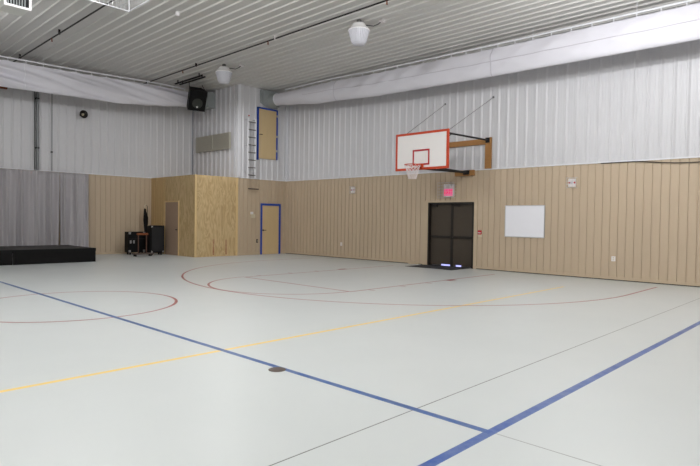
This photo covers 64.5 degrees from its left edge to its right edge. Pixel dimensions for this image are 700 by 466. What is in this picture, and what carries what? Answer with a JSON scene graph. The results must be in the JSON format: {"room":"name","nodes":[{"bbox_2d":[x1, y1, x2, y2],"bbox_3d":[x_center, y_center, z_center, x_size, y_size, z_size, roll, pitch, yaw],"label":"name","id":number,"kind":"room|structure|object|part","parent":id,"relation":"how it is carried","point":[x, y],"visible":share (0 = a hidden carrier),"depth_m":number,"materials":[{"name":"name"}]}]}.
{"room":"gymnasium","nodes":[
{"label":"gymnasium","id":0,"kind":"room"},
{"bbox_2d":[0,88,192,251],"bbox_3d":[-13.453,-2.514,17.545,0.234,6.760,18.740,2,2,44],"label":"wall","id":1,"kind":"structure","parent":0,"point":[154,141],"depth_m":21.52,"materials":[{"name":"white metal"}]},
{"bbox_2d":[34,91,39,169],"bbox_3d":[-11.130,-4.071,19.699,0.124,3.645,0.142,2,2,44],"label":"pipe","id":2,"kind":"object","parent":1,"relation":"attached to","point":[37,98],"visible":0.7,"depth_m":19.68,"materials":[{"name":"grey plastic"}]},
{"bbox_2d":[0,167,151,177],"bbox_3d":[-14.030,-2.212,16.799,0.050,0.035,16.860,2,2,44],"label":"trim","id":3,"kind":"structure","parent":1,"relation":"attached to","point":[0,167],"depth_m":20.64,"materials":[{"name":"white metal"}]},
{"bbox_2d":[80,110,87,117],"bbox_3d":[-10.013,-4.432,20.752,0.260,0.300,0.300,2,2,44],"label":"speaker","id":4,"kind":"object","parent":1,"relation":"attached to","point":[83,113],"visible":1,"depth_m":20.71},
{"bbox_2d":[96,251,143,254],"bbox_3d":[-14.064,0.832,16.862,0.018,0.085,16.860,2,2,44],"label":"baseboard","id":5,"kind":"structure","parent":1,"relation":"attached to","point":[122,252],"depth_m":21.83,"materials":[{"name":"beige wood"}]},
{"bbox_2d":[151,175,235,256],"bbox_3d":[-6.294,-0.685,22.448,3.423,3.075,1.980,2,2,44],"label":"wall","id":6,"kind":"structure","parent":0,"point":[216,195],"depth_m":21.23,"materials":[{"name":"brown wood"}]},
{"bbox_2d":[164,201,178,255],"bbox_3d":[-7.010,-0.201,21.722,1.120,2.120,0.106,2,2,44],"label":"door","id":7,"kind":"structure","parent":6,"relation":"in","point":[171,208],"depth_m":21.73,"materials":[{"name":"brown wood"}]},
{"bbox_2d":[194,174,196,256],"bbox_3d":[-5.739,-0.633,20.587,0.075,3.075,0.087,2,2,44],"label":"trim","id":8,"kind":"structure","parent":6,"relation":"attached to","point":[195,175],"depth_m":20.56,"materials":[{"name":"brown wood"}]},
{"bbox_2d":[193,84,285,180],"bbox_3d":[-4.794,-4.080,23.899,3.457,3.685,2.520,2,2,44],"label":"wall","id":9,"kind":"structure","parent":0,"point":[220,119],"depth_m":22.66,"materials":[{"name":"white metal"}]},
{"bbox_2d":[205,92,214,109],"bbox_3d":[-6.025,-5.445,22.849,0.660,0.660,0.682,2,2,44],"label":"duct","id":10,"kind":"object","parent":9,"relation":"attached to","point":[210,102],"visible":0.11,"depth_m":22.73,"materials":[{"name":"grey metal"}]},
{"bbox_2d":[196,132,230,152],"bbox_3d":[-5.699,-3.739,23.010,2.540,0.650,0.070,2,2,44],"label":"air vent","id":11,"kind":"object","parent":9,"relation":"in","point":[221,141],"visible":1,"depth_m":22.92,"materials":[{"name":"grey paint"}]},
{"bbox_3d":[-6.155,-3.756,23.444,1.200,0.570,0.054,2,2,44],"label":"louvre panel","id":12,"kind":"part","parent":11,"relation":"part of","materials":[{"name":"grey paint"}]},
{"bbox_3d":[-5.245,-3.722,22.573,1.200,0.570,0.054,2,2,44],"label":"louvre panel","id":13,"kind":"part","parent":11,"relation":"part of","materials":[{"name":"grey paint"}]},
{"bbox_2d":[235,84,240,177],"bbox_3d":[-4.407,-4.026,21.897,0.142,3.685,0.135,2,2,44],"label":"trim","id":14,"kind":"structure","parent":9,"relation":"attached to","point":[238,86],"depth_m":21.85,"materials":[{"name":"white metal"}]},
{"bbox_2d":[245,118,256,178],"bbox_3d":[-3.977,-3.364,22.166,0.227,2.390,0.430,2,2,44],"label":"ladder","id":15,"kind":"object","parent":9,"relation":"attached to","point":[247,119],"visible":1,"depth_m":22.07,"materials":[{"name":"white metal"}]},
{"bbox_3d":[-4.039,-3.360,21.976,0.040,2.390,0.070,2,2,44],"label":"rail","id":16,"kind":"part","parent":15,"relation":"part of","materials":[{"name":"white metal"}]},
{"bbox_3d":[-3.790,-3.363,22.236,0.040,2.390,0.070,2,2,44],"label":"rail","id":17,"kind":"part","parent":15,"relation":"part of","materials":[{"name":"white metal"}]},
{"bbox_2d":[256,107,277,159],"bbox_3d":[-3.386,-4.046,22.826,0.129,2.140,1.040,2,2,44],"label":"door","id":18,"kind":"structure","parent":9,"relation":"in","point":[267,119],"depth_m":22.81,"materials":[{"name":"blue paint"}]},
{"bbox_2d":[260,90,278,108],"bbox_3d":[-3.182,-5.468,22.664,0.501,0.685,0.850,2,2,44],"label":"duct","id":19,"kind":"object","parent":9,"relation":"attached to","point":[266,97],"visible":0.62,"depth_m":22.50,"materials":[{"name":"grey metal"}]},
{"bbox_2d":[238,178,285,253],"bbox_3d":[-3.628,-0.656,22.828,0.100,3.075,2.460,2,2,44],"label":"wall","id":20,"kind":"structure","parent":0,"point":[270,191],"depth_m":22.52,"materials":[{"name":"beige wood"}]},
{"bbox_2d":[235,178,237,255],"bbox_3d":[-4.483,-0.646,21.889,0.065,3.075,0.090,2,2,44],"label":"trim","id":21,"kind":"structure","parent":20,"relation":"attached to","point":[236,241],"depth_m":21.87,"materials":[{"name":"brown wood"}]},
{"bbox_2d":[237,251,284,255],"bbox_3d":[-3.607,0.840,22.824,0.016,0.085,2.460,2,2,44],"label":"baseboard","id":22,"kind":"structure","parent":20,"relation":"attached to","point":[284,251],"depth_m":22.40,"materials":[{"name":"beige wood"}]},
{"bbox_2d":[240,177,282,180],"bbox_3d":[-3.576,-2.202,22.763,0.042,0.030,2.460,2,2,44],"label":"trim","id":23,"kind":"structure","parent":20,"relation":"attached to","point":[240,177],"depth_m":22.76,"materials":[{"name":"white metal"}]},
{"bbox_2d":[260,203,280,254],"bbox_3d":[-3.299,-0.170,23.082,0.109,2.100,1.035,2,2,44],"label":"door","id":24,"kind":"structure","parent":20,"relation":"in","point":[270,216],"depth_m":23.08,"materials":[{"name":"blue paint"}]},
{"bbox_2d":[0,253,699,465],"bbox_3d":[-2.542,1.285,8.963,28.400,0.128,21.800,2,2,44],"label":"floor","id":25,"kind":"structure","parent":0,"point":[157,359],"depth_m":5.62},
{"bbox_2d":[0,248,12,265],"bbox_3d":[-11.602,0.700,16.306,2.452,0.447,2.327,2,2,44],"label":"stage platform","id":26,"kind":"object","parent":25,"relation":"on","point":[5,254],"visible":1,"depth_m":16.19,"materials":[{"name":"carpet"}]},
{"bbox_3d":[-10.727,0.555,15.465,0.032,0.092,2.327,2,2,44],"label":"edge trim","id":27,"kind":"part","parent":26,"relation":"part of","materials":[{"name":"black plastic"}]},
{"bbox_2d":[0,168,59,257],"bbox_3d":[-12.605,-0.645,17.863,0.419,3.028,5.956,2,2,44],"label":"stage curtain","id":28,"kind":"object","parent":25,"relation":"on","point":[29,200],"visible":0.82,"depth_m":19.19,"materials":[{"name":"grey fabric"}]},
{"bbox_2d":[0,245,95,264],"bbox_3d":[-9.966,0.682,18.013,2.452,0.447,2.385,2,2,44],"label":"stage platform","id":29,"kind":"object","parent":25,"relation":"on","point":[37,254],"visible":0.99,"depth_m":17.25,"materials":[{"name":"carpet"}]},
{"bbox_3d":[-9.091,0.537,17.171,0.032,0.092,2.385,2,2,44],"label":"edge trim","id":30,"kind":"part","parent":29,"relation":"part of","materials":[{"name":"black plastic"}]},
{"bbox_2d":[60,172,88,246],"bbox_3d":[-10.181,-0.671,20.410,0.394,3.028,1.002,2,2,44],"label":"stage curtain","id":31,"kind":"object","parent":25,"relation":"on","point":[74,187],"visible":0.84,"depth_m":20.32,"materials":[{"name":"grey fabric"}]},
{"bbox_2d":[125,232,144,254],"bbox_3d":[-8.430,0.393,21.749,0.365,0.889,0.680,2,2,44],"label":"road case","id":32,"kind":"object","parent":25,"relation":"on","point":[131,238],"visible":0.82,"depth_m":21.56,"materials":[{"name":"black plastic"}]},
{"bbox_2d":[132,233,153,256],"bbox_3d":[-7.768,0.435,20.789,0.250,0.869,0.750,2,2,44],"label":"cart","id":33,"kind":"object","parent":25,"relation":"on","point":[138,234],"visible":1,"depth_m":20.72,"materials":[{"name":"brown wood"}]},
{"bbox_2d":[143,205,147,252],"bbox_3d":[-8.223,-0.167,22.379,0.216,1.974,0.246,2,2,44],"label":"stand","id":34,"kind":"object","parent":25,"relation":"on","point":[145,217],"visible":0.77,"depth_m":22.35,"materials":[{"name":"black metal"}]},
{"bbox_2d":[147,225,163,254],"bbox_3d":[-7.589,0.277,21.662,0.332,1.149,0.560,2,2,44],"label":"equipment rack","id":35,"kind":"object","parent":25,"relation":"on","point":[155,237],"visible":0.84,"depth_m":21.51,"materials":[{"name":"black plastic"}]},
{"bbox_3d":[-7.476,0.237,21.554,0.022,0.940,0.480,2,2,44],"label":"panel","id":36,"kind":"part","parent":35,"relation":"part of","materials":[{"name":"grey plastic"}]},
{"bbox_2d":[408,265,468,269],"bbox_3d":[2.768,1.090,17.697,1.770,0.011,1.020,2,2,44],"label":"mat","id":37,"kind":"object","parent":25,"relation":"on","point":[420,266],"visible":1,"depth_m":17.55,"materials":[{"name":"black plastic"}]},
{"bbox_2d":[0,0,699,92],"bbox_3d":[-2.443,-5.574,8.799,28.400,0.150,21.800,2,2,44],"label":"ceiling","id":38,"kind":"structure","parent":0,"point":[149,42],"depth_m":15.72,"materials":[{"name":"white metal"}]},
{"bbox_2d":[0,0,31,16],"bbox_3d":[-7.131,-5.187,11.760,0.600,0.960,0.520,2,2,44],"label":"heater","id":39,"kind":"object","parent":38,"relation":"hanging from","point":[15,7],"visible":1,"depth_m":11.67,"materials":[{"name":"white metal"}]},
{"bbox_3d":[-6.931,-5.024,11.570,0.040,0.650,0.520,2,2,44],"label":"frame","id":40,"kind":"part","parent":39,"relation":"part of","materials":[{"name":"white plastic"}]},
{"bbox_2d":[9,0,28,7],"bbox_3d":[-6.938,-5.024,11.577,0.010,0.550,0.420,2,2,44],"label":"grille","id":41,"kind":"object","parent":39,"relation":"attached to","point":[14,3],"depth_m":11.59,"materials":[{"name":"white plastic"}]},
{"bbox_2d":[13,0,114,61],"bbox_3d":[-1.548,-5.422,9.313,27.390,0.212,0.056,2,2,44],"label":"ceiling pipe","id":42,"kind":"object","parent":38,"relation":"attached to","point":[101,7],"visible":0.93,"depth_m":15.58,"materials":[{"name":"metal"}]},
{"bbox_2d":[0,55,187,106],"bbox_3d":[-12.394,-5.234,16.197,0.637,1.228,17.703,2,2,44],"label":"duct","id":43,"kind":"object","parent":38,"relation":"hanging from","point":[23,76],"visible":0.95,"depth_m":19.42,"materials":[{"name":"white fabric"}]},
{"bbox_3d":[-12.569,-5.650,16.014,0.052,0.193,17.200,2,2,44],"label":"hanging rail","id":44,"kind":"part","parent":43,"relation":"part of","materials":[{"name":"white fabric"}]},
{"bbox_2d":[88,0,149,11],"bbox_3d":[-4.554,-5.123,10.858,1.290,0.970,1.065,2,2,44],"label":"wire cage","id":45,"kind":"object","parent":38,"relation":"hanging from","point":[128,1],"visible":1,"depth_m":11.37,"materials":[{"name":"metal"}]},
{"bbox_2d":[175,73,202,84],"bbox_3d":[-6.073,-5.798,20.812,1.930,0.140,0.060,2,2,44],"label":"ceiling bar","id":46,"kind":"object","parent":38,"relation":"attached to","point":[199,75],"visible":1,"depth_m":20.69,"materials":[{"name":"black metal"}]},
{"bbox_2d":[179,74,205,84],"bbox_3d":[-5.966,-5.799,20.945,1.800,0.140,0.060,2,2,44],"label":"ceiling bar","id":47,"kind":"object","parent":38,"relation":"attached to","point":[202,74],"visible":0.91,"depth_m":20.82,"materials":[{"name":"black metal"}]},
{"bbox_2d":[187,83,207,111],"bbox_3d":[-6.061,-5.356,21.803,0.680,1.125,0.836,0,2,-32],"label":"loudspeaker","id":48,"kind":"object","parent":38,"relation":"hanging from","point":[197,97],"visible":0.96,"depth_m":21.59,"materials":[{"name":"black plastic"}]},
{"bbox_2d":[189,91,206,110],"bbox_3d":[-5.932,-5.144,21.599,0.620,0.740,0.020,0,28,-32],"label":"grille","id":49,"kind":"object","parent":48,"relation":"attached to","point":[197,99],"depth_m":21.58,"materials":[{"name":"black plastic"}]},
{"bbox_2d":[215,64,244,83],"bbox_3d":[-4.152,-5.464,19.128,0.951,0.672,0.569,0,1,-20],"label":"lamp","id":50,"kind":"object","parent":38,"relation":"hanging from","point":[223,74],"visible":1,"depth_m":18.90,"materials":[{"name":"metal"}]},
{"bbox_2d":[143,0,388,83],"bbox_3d":[1.463,-5.454,12.453,27.390,0.212,0.056,2,2,44],"label":"ceiling pipe","id":51,"kind":"object","parent":38,"relation":"attached to","point":[386,1],"visible":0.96,"depth_m":15.88,"materials":[{"name":"metal"}]},
{"bbox_2d":[348,19,385,45],"bbox_3d":[0.416,-5.293,14.707,0.951,0.672,0.569,0,1,-20],"label":"lamp","id":52,"kind":"object","parent":38,"relation":"hanging from","point":[358,32],"visible":1,"depth_m":14.48,"materials":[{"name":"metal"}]},
{"bbox_2d":[273,0,699,105],"bbox_3d":[5.550,-4.946,14.371,23.541,1.202,0.528,2,2,44],"label":"duct","id":53,"kind":"object","parent":38,"relation":"hanging from","point":[682,24],"visible":1,"depth_m":15.05,"materials":[{"name":"white fabric"}]},
{"bbox_2d":[285,2,699,282],"bbox_3d":[6.142,-2.179,15.305,24.427,6.760,0.234,2,2,44],"label":"wall","id":54,"kind":"structure","parent":0,"point":[640,104],"depth_m":15.91,"materials":[{"name":"white paint"}]},
{"bbox_2d":[285,105,287,180],"bbox_3d":[-2.695,-4.057,23.583,0.080,3.655,0.090,2,2,44],"label":"trim","id":55,"kind":"structure","parent":54,"relation":"attached to","point":[286,113],"depth_m":23.56,"materials":[{"name":"white metal"}]},
{"bbox_2d":[349,186,354,193],"bbox_3d":[0.095,-1.619,20.882,0.253,0.292,0.103,2,2,44],"label":"fire alarm strobe","id":56,"kind":"object","parent":54,"relation":"attached to","point":[352,187],"visible":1,"depth_m":20.82,"materials":[{"name":"white plastic"}]},
{"bbox_2d":[395,96,493,178],"bbox_3d":[2.617,-2.874,16.605,2.150,2.652,2.835,2,2,44],"label":"basketball hoop","id":57,"kind":"object","parent":54,"relation":"attached to","point":[425,150],"visible":1,"depth_m":16.14,"materials":[{"name":"orange paint"}]},
{"bbox_2d":[437,182,455,197],"bbox_3d":[3.131,-1.385,17.944,0.627,0.498,0.144,2,2,44],"label":"exit sign","id":58,"kind":"object","parent":54,"relation":"attached to","point":[449,191],"visible":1,"depth_m":17.84,"materials":[{"name":"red plastic"}]},
{"bbox_3d":[3.173,-1.314,17.903,0.320,0.220,0.010,2,2,44],"label":"lit panel","id":59,"kind":"part","parent":58,"relation":"part of","materials":[{"name":"red plastic"}]},
{"bbox_2d":[422,200,477,268],"bbox_3d":[3.274,0.020,18.038,2.070,2.150,0.210,2,2,44],"label":"door","id":60,"kind":"structure","parent":54,"relation":"in","point":[450,227],"depth_m":18.02,"materials":[{"name":"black metal"}]},
{"bbox_2d":[478,230,482,236],"bbox_3d":[4.016,0.022,17.165,0.150,0.210,0.072,2,2,44],"label":"fire alarm pull","id":61,"kind":"object","parent":54,"relation":"attached to","point":[480,232],"visible":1,"depth_m":17.14,"materials":[{"name":"red plastic"}]},
{"bbox_2d":[285,251,699,285],"bbox_3d":[6.028,1.145,15.279,24.377,0.068,0.018,2,2,44],"label":"baseboard","id":62,"kind":"structure","parent":54,"relation":"attached to","point":[478,267],"depth_m":15.67,"materials":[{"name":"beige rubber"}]},
{"bbox_2d":[286,156,699,181],"bbox_3d":[6.081,-1.885,15.217,24.377,0.035,0.050,2,2,44],"label":"trim","id":63,"kind":"structure","parent":54,"relation":"attached to","point":[690,156],"depth_m":15.86,"materials":[{"name":"white metal"}]},
{"bbox_2d":[504,205,544,237],"bbox_3d":[5.081,-0.339,16.166,1.230,0.940,0.026,2,2,44],"label":"whiteboard","id":64,"kind":"object","parent":54,"relation":"attached to","point":[526,221],"visible":1,"depth_m":16.14,"materials":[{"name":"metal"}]},
{"bbox_2d":[566,177,575,187],"bbox_3d":[6.062,-1.377,15.162,0.266,0.307,0.104,2,2,44],"label":"fire alarm strobe","id":65,"kind":"object","parent":54,"relation":"attached to","point":[571,182],"visible":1,"depth_m":15.15,"materials":[{"name":"white plastic"}]},
{"bbox_2d":[601,161,699,163],"bbox_3d":[8.756,-1.709,12.609,5.900,0.119,0.022,2,2,44],"label":"loose cable","id":66,"kind":"object","parent":54,"relation":"attached to","point":[627,161],"visible":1,"depth_m":13.73,"materials":[{"name":"grey plastic"}]}
]}

